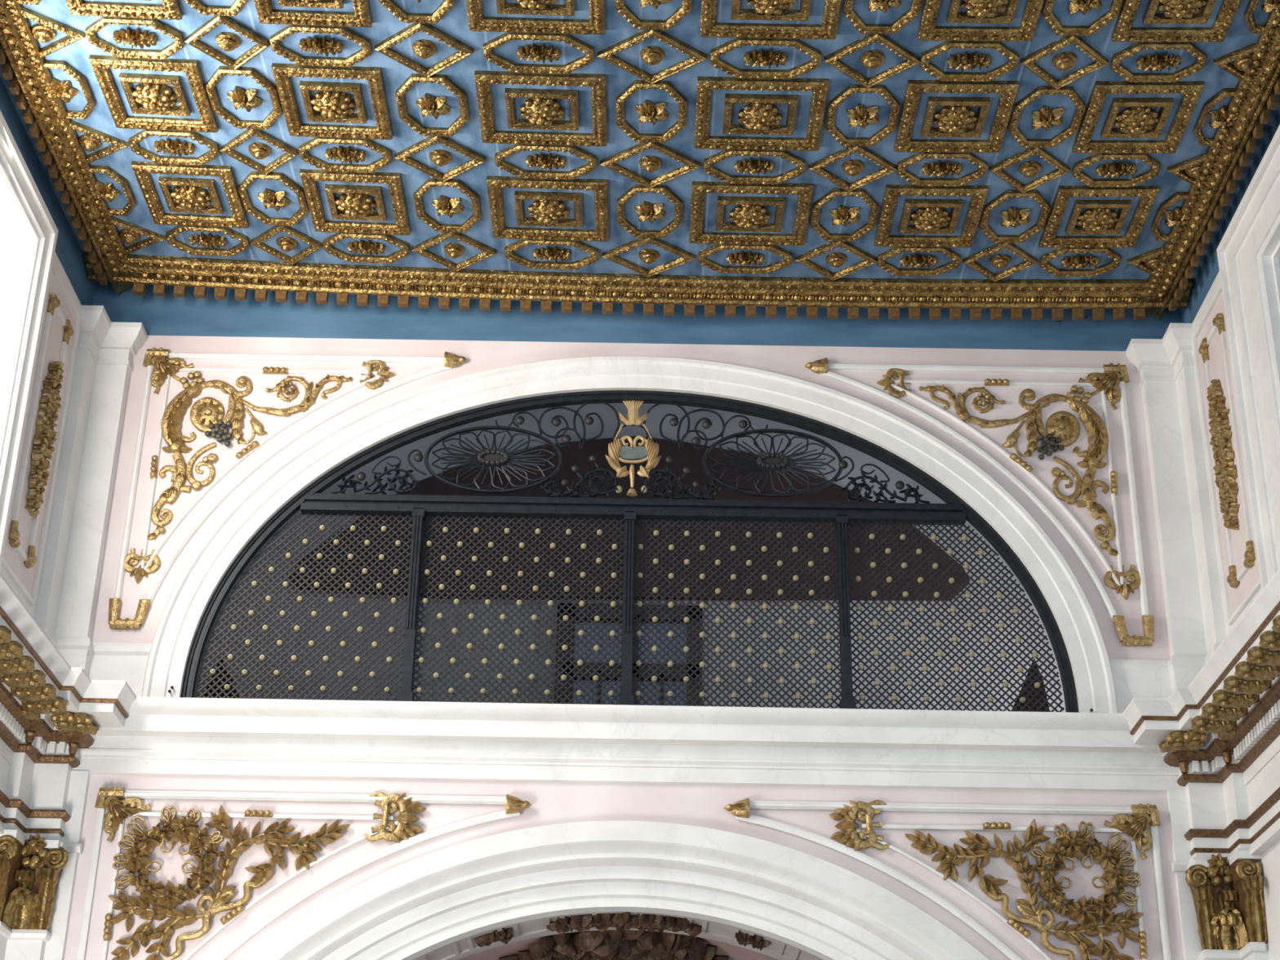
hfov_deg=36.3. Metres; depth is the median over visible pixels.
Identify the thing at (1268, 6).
flower
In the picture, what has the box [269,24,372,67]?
coffer
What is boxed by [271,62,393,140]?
coffer
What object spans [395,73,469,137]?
coffer
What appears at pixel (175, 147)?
coffer
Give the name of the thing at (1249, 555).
clip
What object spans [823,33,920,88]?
coffer
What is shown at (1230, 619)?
trim
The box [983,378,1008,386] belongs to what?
clasp
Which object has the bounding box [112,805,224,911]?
flower wreath
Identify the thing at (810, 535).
lattice panel
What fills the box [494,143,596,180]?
coffer
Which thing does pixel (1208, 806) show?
pilaster
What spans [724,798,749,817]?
finial
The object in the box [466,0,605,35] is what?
coffer
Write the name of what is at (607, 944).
foliage
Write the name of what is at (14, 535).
clip
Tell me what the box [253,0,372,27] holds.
coffer
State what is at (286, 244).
coffer
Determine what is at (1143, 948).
clasp
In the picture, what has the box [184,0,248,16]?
coffer
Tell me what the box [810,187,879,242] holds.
coffer
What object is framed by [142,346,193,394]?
ornament
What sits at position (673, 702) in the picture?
window
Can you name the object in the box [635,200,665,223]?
flower
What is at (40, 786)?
trim
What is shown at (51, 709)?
entablature
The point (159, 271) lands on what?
crown molding
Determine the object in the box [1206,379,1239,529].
gilded wall ornament
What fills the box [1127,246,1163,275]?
coffer
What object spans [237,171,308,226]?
coffer
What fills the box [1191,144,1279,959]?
wall
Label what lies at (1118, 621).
socket
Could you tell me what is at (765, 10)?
coffer
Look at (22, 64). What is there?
crown molding
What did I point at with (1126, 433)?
trim
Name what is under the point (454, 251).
coffer
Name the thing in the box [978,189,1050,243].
coffer
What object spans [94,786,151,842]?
ornament
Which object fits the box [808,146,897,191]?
coffer
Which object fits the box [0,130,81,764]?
wall
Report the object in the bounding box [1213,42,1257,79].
coffer
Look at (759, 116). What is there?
coffer
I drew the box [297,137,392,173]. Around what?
coffer
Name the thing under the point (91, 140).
coffer
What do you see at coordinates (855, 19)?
coffer
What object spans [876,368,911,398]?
ornament
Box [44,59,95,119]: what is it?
coffer
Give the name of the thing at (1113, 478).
clasp
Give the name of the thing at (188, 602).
trim
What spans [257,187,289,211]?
flower
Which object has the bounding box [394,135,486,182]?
coffer
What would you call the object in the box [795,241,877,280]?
coffer
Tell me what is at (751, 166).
coffer
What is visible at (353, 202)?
coffer
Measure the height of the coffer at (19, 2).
0.080 m
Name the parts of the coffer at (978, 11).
frame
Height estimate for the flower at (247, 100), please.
0.076 m
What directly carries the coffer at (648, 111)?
attached to the ceiling at (455, 23)
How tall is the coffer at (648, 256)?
0.083 m
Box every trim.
[0,752,89,959]
[1,264,80,605]
[35,305,151,697]
[71,697,1185,792]
[76,790,519,959]
[114,352,452,605]
[141,355,1118,713]
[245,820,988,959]
[413,911,822,959]
[734,800,1171,959]
[819,363,1149,621]
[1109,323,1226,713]
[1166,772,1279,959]
[1192,282,1261,625]
[1216,124,1279,590]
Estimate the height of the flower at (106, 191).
0.075 m
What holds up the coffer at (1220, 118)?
attached to the ceiling at (455, 23)
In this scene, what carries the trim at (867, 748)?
attached to the wall at (552, 802)
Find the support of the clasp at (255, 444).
attached to the wall at (552, 802)
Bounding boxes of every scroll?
[146,371,352,539]
[918,384,1118,555]
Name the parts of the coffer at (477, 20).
frame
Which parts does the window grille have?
knob, knob, knob, knob, knob, knob, knob, knob, knob, gilt knob, gilt knob, knob, knob, knob, knob, knob, knob, knob, knob, knob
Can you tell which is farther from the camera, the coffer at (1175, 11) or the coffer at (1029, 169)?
the coffer at (1029, 169)
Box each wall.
[0,76,96,305]
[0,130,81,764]
[63,281,1183,959]
[193,403,1066,712]
[1179,108,1279,323]
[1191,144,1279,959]
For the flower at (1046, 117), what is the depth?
12.14 m
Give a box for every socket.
[108,598,121,624]
[134,599,151,626]
[1111,615,1128,642]
[1142,614,1154,641]
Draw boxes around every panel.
[3,273,75,595]
[195,512,413,701]
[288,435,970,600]
[412,515,624,704]
[631,518,841,708]
[847,522,1064,711]
[1196,293,1259,615]
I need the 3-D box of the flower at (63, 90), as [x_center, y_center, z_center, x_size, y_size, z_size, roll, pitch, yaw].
[-3.635,-2.429,12.229,0.215,0.075,0.213,3,-26,1]
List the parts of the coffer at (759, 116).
frame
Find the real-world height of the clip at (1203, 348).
0.154 m
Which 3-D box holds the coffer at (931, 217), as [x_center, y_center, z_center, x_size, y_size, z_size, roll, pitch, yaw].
[1.959,-1.740,13.178,0.676,0.143,0.700,0,-26,0]
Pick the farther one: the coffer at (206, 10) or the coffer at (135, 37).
the coffer at (135, 37)
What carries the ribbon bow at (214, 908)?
attached to the wall at (552, 802)
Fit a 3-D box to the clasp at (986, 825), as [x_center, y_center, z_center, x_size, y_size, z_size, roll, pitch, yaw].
[2.309,2.238,12.634,0.177,0.048,0.059,1,-26,0]
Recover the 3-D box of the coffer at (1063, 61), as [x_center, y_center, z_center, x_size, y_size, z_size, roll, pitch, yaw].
[2.541,-2.486,11.676,0.376,0.084,0.371,-22,-34,39]
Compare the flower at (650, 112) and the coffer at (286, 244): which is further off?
the coffer at (286, 244)
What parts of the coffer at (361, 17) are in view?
frame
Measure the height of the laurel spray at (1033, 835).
0.723 m
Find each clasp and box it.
[102,913,112,941]
[149,455,158,479]
[219,904,244,924]
[235,440,259,459]
[244,808,272,817]
[262,366,288,373]
[982,822,1010,829]
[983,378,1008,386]
[1006,917,1031,938]
[1008,453,1033,472]
[1110,471,1118,494]
[1138,930,1147,958]
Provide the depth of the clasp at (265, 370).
14.04 m
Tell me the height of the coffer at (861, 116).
0.077 m
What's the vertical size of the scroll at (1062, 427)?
1.322 m
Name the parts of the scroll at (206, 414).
tail stem, acanthus stem, arm, arm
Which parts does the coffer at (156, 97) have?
frame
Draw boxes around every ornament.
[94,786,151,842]
[124,548,160,583]
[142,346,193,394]
[360,360,395,389]
[363,791,426,843]
[828,799,890,850]
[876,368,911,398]
[1078,363,1129,410]
[1103,564,1140,599]
[1103,803,1160,859]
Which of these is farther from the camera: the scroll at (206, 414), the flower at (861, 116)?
the scroll at (206, 414)
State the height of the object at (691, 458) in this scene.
1.557 m
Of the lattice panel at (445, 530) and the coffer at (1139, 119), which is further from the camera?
the lattice panel at (445, 530)
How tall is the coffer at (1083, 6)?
0.077 m
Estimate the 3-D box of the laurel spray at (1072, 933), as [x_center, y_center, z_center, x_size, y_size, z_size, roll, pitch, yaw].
[2.872,2.984,12.267,0.649,0.611,0.070,1,-26,0]
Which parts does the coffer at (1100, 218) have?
frame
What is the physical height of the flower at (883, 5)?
0.076 m
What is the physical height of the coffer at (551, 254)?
0.095 m
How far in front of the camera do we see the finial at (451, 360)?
14.07 m
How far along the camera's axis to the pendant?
13.74 m
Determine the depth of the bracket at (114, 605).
13.21 m
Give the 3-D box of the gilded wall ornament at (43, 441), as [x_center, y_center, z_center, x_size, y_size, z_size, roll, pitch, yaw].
[-3.929,-0.286,12.931,0.096,1.125,0.310,-1,-26,4]
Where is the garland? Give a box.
[546,911,702,936]
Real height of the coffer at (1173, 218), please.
0.076 m
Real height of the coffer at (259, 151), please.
0.088 m
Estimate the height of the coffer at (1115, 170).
0.095 m
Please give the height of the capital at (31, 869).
0.593 m
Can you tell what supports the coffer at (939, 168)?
attached to the ceiling at (455, 23)
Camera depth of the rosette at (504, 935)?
12.84 m
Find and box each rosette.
[474,927,512,946]
[734,931,770,951]
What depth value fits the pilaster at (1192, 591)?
13.43 m
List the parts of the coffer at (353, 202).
frame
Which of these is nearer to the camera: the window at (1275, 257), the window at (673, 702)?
the window at (1275, 257)
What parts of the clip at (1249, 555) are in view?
knob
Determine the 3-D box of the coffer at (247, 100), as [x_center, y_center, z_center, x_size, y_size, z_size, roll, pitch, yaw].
[-2.476,-2.373,12.212,0.441,0.084,0.600,1,-26,0]
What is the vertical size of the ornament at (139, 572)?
0.259 m
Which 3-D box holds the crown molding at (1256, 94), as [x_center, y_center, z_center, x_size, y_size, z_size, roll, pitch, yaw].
[3.750,-2.316,11.937,0.218,0.180,5.150,1,-26,0]
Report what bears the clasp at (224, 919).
attached to the wall at (552, 802)
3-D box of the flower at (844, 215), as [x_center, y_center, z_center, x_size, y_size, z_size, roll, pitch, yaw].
[1.385,-1.769,13.191,0.207,0.076,0.219,1,-26,0]
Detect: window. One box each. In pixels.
[0,110,57,571]
[554,603,702,706]
[1271,240,1279,314]
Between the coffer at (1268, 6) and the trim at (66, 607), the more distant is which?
the trim at (66, 607)
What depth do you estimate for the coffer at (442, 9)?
11.38 m
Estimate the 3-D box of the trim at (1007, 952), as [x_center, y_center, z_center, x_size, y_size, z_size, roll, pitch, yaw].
[1.970,3.119,12.229,2.740,2.240,0.032,1,-26,0]
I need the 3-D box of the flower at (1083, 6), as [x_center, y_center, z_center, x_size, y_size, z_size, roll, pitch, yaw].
[2.547,-2.727,11.171,0.207,0.076,0.219,0,-26,0]
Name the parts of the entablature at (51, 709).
architrave, cyma moulding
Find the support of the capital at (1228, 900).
attached to the wall at (1270, 860)
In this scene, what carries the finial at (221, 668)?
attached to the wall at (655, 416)
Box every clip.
[8,520,20,548]
[23,545,36,568]
[47,293,60,315]
[62,319,74,344]
[1198,337,1208,363]
[1212,313,1225,334]
[1226,564,1239,588]
[1243,540,1255,568]
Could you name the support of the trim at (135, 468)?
attached to the wall at (552, 802)
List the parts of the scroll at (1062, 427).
arm, arm, acanthus stem, tail stem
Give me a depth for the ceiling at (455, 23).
12.41 m
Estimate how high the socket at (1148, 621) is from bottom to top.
0.185 m
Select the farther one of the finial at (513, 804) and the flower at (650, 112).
the finial at (513, 804)
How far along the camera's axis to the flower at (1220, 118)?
12.15 m
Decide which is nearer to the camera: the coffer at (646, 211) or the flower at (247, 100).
the flower at (247, 100)
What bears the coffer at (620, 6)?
attached to the ceiling at (455, 23)
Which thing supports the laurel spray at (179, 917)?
attached to the wall at (552, 802)
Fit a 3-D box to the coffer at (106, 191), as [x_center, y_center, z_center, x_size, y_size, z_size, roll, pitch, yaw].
[-3.599,-1.946,13.243,0.298,0.080,0.560,1,-26,0]
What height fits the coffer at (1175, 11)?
0.140 m
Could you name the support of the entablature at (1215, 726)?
attached to the wall at (1270, 860)
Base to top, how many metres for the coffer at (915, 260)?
0.095 m
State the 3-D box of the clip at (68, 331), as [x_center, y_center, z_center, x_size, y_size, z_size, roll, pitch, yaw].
[-3.932,-1.020,13.402,0.075,0.154,0.125,1,-26,0]
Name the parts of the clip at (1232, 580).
knob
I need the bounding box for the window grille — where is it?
[181,390,1078,712]
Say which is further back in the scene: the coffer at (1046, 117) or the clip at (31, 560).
the clip at (31, 560)
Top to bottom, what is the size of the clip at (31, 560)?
0.154 m
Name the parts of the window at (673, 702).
pane, pane, pane, pane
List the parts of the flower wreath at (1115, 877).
flower, flower, flower, flower, flower, flower, flower, flower, flower, flower, flower, flower, flower, flower, flower, flower, flower, flower, flower, flower, flower, flower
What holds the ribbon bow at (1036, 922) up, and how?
attached to the wall at (552, 802)
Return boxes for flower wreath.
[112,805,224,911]
[1029,820,1141,927]
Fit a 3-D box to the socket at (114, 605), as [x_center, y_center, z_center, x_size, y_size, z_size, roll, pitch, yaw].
[-3.567,0.888,13.242,0.081,0.185,0.070,1,-26,0]
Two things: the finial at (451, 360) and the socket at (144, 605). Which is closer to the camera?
the socket at (144, 605)
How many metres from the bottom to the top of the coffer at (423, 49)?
0.087 m
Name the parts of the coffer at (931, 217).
frame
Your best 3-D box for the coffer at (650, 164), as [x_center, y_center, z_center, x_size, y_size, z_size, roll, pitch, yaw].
[0.067,-2.037,12.688,0.519,0.083,0.409,-18,-31,34]
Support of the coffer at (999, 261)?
attached to the ceiling at (455, 23)
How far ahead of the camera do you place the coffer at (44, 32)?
11.69 m
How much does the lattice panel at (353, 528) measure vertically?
1.502 m
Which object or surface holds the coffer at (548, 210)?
attached to the ceiling at (455, 23)
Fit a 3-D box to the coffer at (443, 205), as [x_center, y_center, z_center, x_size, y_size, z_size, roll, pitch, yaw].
[-1.302,-1.837,13.204,0.440,0.077,0.600,2,-26,1]
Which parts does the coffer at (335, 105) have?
frame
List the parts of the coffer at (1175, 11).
frame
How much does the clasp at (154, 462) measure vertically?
0.170 m
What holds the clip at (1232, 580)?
attached to the wall at (1270, 860)
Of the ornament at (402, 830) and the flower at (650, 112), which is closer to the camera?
the flower at (650, 112)
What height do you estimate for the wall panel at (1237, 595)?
2.095 m
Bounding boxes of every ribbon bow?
[168,877,267,959]
[984,889,1075,959]
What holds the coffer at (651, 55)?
attached to the ceiling at (455, 23)
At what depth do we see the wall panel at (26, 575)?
12.87 m
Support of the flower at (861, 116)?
on the coffer at (861, 116)
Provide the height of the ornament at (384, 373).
0.257 m
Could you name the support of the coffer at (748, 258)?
attached to the ceiling at (455, 23)
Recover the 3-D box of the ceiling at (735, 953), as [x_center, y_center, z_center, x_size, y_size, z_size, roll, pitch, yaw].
[-0.126,5.179,15.089,6.116,2.512,5.050,1,-26,0]
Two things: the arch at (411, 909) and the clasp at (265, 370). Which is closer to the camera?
the arch at (411, 909)
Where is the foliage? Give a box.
[499,929,728,959]
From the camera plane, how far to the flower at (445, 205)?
13.17 m
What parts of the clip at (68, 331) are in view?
knob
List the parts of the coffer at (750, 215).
frame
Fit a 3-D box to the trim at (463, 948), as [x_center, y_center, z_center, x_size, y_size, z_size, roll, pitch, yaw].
[-0.111,3.982,12.502,5.998,2.467,0.650,1,-26,0]
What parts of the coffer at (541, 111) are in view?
frame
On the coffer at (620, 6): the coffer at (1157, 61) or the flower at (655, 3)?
the flower at (655, 3)
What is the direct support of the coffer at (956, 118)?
attached to the ceiling at (455, 23)
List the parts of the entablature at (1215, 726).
cyma moulding, architrave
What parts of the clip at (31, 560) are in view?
knob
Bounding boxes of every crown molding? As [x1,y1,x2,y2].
[0,0,133,294]
[84,251,1192,319]
[1144,9,1279,319]
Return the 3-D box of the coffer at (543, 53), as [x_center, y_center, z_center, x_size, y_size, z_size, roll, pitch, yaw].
[-0.606,-2.549,11.687,0.660,0.095,0.360,2,-26,0]
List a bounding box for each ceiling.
[0,0,1279,308]
[459,932,777,959]
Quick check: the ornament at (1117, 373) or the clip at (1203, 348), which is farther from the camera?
the ornament at (1117, 373)
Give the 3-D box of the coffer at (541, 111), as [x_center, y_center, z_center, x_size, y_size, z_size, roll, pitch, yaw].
[-0.609,-2.275,12.176,0.800,0.140,0.700,1,-26,0]
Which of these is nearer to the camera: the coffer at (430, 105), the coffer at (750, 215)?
the coffer at (430, 105)
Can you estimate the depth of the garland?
12.89 m
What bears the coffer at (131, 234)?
attached to the ceiling at (455, 23)
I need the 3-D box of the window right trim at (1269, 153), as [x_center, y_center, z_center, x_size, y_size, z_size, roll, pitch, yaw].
[3.823,-1.027,10.805,0.030,2.745,3.420,1,-26,0]
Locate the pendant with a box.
[626,464,637,497]
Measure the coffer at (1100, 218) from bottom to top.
0.140 m
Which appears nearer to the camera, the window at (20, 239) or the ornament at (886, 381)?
the window at (20, 239)
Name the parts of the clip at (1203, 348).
knob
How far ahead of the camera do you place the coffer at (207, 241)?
13.72 m
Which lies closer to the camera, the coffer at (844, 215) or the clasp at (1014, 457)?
the coffer at (844, 215)
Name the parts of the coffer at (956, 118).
frame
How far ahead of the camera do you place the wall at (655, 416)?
16.70 m
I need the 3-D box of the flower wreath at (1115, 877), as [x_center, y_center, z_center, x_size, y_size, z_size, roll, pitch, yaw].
[2.848,2.511,12.477,0.710,0.702,0.128,1,-26,0]
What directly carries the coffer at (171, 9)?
attached to the ceiling at (455, 23)
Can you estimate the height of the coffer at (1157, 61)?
0.095 m
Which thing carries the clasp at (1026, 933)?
attached to the wall at (552, 802)
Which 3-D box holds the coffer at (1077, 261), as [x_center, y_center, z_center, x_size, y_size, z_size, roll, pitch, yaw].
[3.091,-1.528,13.704,0.560,0.095,0.360,0,-26,0]
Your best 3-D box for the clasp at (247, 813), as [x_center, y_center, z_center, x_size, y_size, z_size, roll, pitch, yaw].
[-2.472,2.159,12.643,0.177,0.048,0.059,1,-26,0]
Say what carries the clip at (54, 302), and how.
attached to the wall at (6, 155)
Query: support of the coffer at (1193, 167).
attached to the ceiling at (455, 23)
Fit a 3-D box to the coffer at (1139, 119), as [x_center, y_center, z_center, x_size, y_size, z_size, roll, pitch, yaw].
[3.100,-2.221,12.172,0.660,0.140,0.700,1,-26,0]
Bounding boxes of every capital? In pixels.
[0,829,68,930]
[1185,850,1267,950]
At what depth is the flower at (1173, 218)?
13.16 m
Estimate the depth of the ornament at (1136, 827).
12.62 m
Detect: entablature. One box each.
[0,572,136,838]
[1122,567,1279,857]
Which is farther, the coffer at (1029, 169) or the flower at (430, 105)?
the coffer at (1029, 169)
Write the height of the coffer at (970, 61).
0.095 m
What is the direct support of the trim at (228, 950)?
attached to the wall at (552, 802)
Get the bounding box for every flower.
[47,77,78,102]
[88,180,119,202]
[226,85,262,111]
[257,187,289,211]
[416,93,450,119]
[432,195,463,217]
[635,99,668,125]
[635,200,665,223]
[639,0,671,9]
[830,204,859,226]
[846,103,879,128]
[868,0,901,13]
[1000,206,1030,228]
[1031,105,1063,130]
[1067,0,1102,15]
[1164,205,1190,227]
[1208,105,1236,129]
[1261,0,1279,13]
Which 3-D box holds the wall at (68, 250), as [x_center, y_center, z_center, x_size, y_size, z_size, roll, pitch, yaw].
[-4.151,-4.315,8.163,0.365,0.655,14.300,1,-26,0]
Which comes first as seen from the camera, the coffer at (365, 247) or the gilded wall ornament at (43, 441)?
the gilded wall ornament at (43, 441)
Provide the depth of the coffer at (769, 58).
11.66 m
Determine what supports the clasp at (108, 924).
attached to the wall at (552, 802)
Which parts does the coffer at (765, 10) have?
frame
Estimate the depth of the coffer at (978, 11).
11.30 m
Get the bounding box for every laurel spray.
[107,890,203,959]
[204,804,349,902]
[904,817,1050,915]
[1048,907,1144,959]
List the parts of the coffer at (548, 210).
frame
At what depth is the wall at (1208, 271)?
13.49 m
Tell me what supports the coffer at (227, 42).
attached to the ceiling at (455, 23)
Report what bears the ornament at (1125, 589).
attached to the wall at (552, 802)
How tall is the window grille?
2.505 m
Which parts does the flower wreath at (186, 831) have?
flower, flower, flower, flower, flower, flower, flower, flower, flower, flower, flower, flower, flower, flower, flower, flower, flower, flower, flower, flower, flower, flower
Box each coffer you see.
[16,0,40,4]
[21,6,85,57]
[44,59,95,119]
[65,0,182,20]
[70,120,128,164]
[84,16,185,59]
[88,54,218,133]
[88,164,136,216]
[111,216,165,254]
[128,128,220,166]
[131,160,249,228]
[164,225,249,257]
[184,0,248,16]
[184,15,270,70]
[204,66,282,129]
[219,128,298,175]
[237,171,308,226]
[249,225,323,265]
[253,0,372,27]
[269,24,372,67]
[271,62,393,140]
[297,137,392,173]
[299,168,410,235]
[322,232,409,263]
[373,22,474,78]
[378,0,455,23]
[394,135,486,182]
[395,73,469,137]
[411,231,497,271]
[413,177,481,232]
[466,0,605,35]
[474,70,607,146]
[483,31,594,74]
[486,175,608,241]
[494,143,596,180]
[504,239,599,270]
[596,29,707,84]
[600,142,701,188]
[601,237,695,277]
[614,0,691,30]
[616,80,687,142]
[617,184,682,238]
[688,181,813,245]
[693,76,829,151]
[697,244,792,274]
[699,0,841,39]
[703,149,805,184]
[710,37,821,79]
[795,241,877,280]
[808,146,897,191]
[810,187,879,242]
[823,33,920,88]
[825,84,900,146]
[843,0,922,34]
[874,184,988,248]
[876,246,961,276]
[893,80,1019,153]
[896,151,987,186]
[917,0,1044,41]
[919,40,1019,82]
[962,242,1038,281]
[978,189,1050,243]
[989,147,1071,193]
[1008,85,1085,148]
[1020,35,1108,89]
[1039,185,1159,248]
[1039,247,1121,277]
[1041,0,1124,35]
[1071,80,1204,153]
[1071,153,1161,187]
[1109,41,1207,82]
[1111,0,1241,42]
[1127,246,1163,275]
[1150,191,1190,240]
[1166,152,1206,185]
[1193,88,1236,146]
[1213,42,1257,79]
[1244,0,1279,33]
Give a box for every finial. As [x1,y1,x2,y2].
[204,657,239,698]
[444,351,467,367]
[505,794,531,813]
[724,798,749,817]
[804,357,827,373]
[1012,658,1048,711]
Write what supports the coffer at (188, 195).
attached to the ceiling at (455, 23)
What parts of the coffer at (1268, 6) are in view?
frame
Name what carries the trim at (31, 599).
attached to the wall at (6, 155)
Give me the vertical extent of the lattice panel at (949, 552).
1.502 m
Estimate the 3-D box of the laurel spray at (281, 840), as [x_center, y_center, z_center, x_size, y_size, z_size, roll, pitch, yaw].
[-2.349,2.433,12.499,0.936,0.723,0.070,1,-26,0]
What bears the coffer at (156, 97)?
attached to the ceiling at (455, 23)
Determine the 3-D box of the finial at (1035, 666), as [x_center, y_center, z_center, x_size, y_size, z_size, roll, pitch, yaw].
[2.825,1.523,14.268,0.287,0.429,0.120,1,-26,0]
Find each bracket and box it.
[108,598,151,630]
[1111,614,1154,646]
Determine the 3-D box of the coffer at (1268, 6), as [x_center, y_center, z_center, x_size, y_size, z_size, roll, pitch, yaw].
[3.630,-2.730,11.176,0.265,0.076,0.560,0,-26,0]
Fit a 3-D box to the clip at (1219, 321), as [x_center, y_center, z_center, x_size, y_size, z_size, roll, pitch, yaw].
[3.876,-1.038,13.084,0.075,0.154,0.128,1,-26,0]
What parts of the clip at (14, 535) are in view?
knob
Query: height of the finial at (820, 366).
0.136 m
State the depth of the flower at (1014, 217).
13.15 m
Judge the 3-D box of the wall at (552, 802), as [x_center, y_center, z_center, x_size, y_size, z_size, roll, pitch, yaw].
[-0.089,2.673,12.600,8.000,9.300,0.305,1,-26,0]
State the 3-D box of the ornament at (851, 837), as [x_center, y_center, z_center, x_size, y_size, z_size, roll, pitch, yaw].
[1.422,2.228,12.633,0.393,0.346,0.067,1,-26,0]

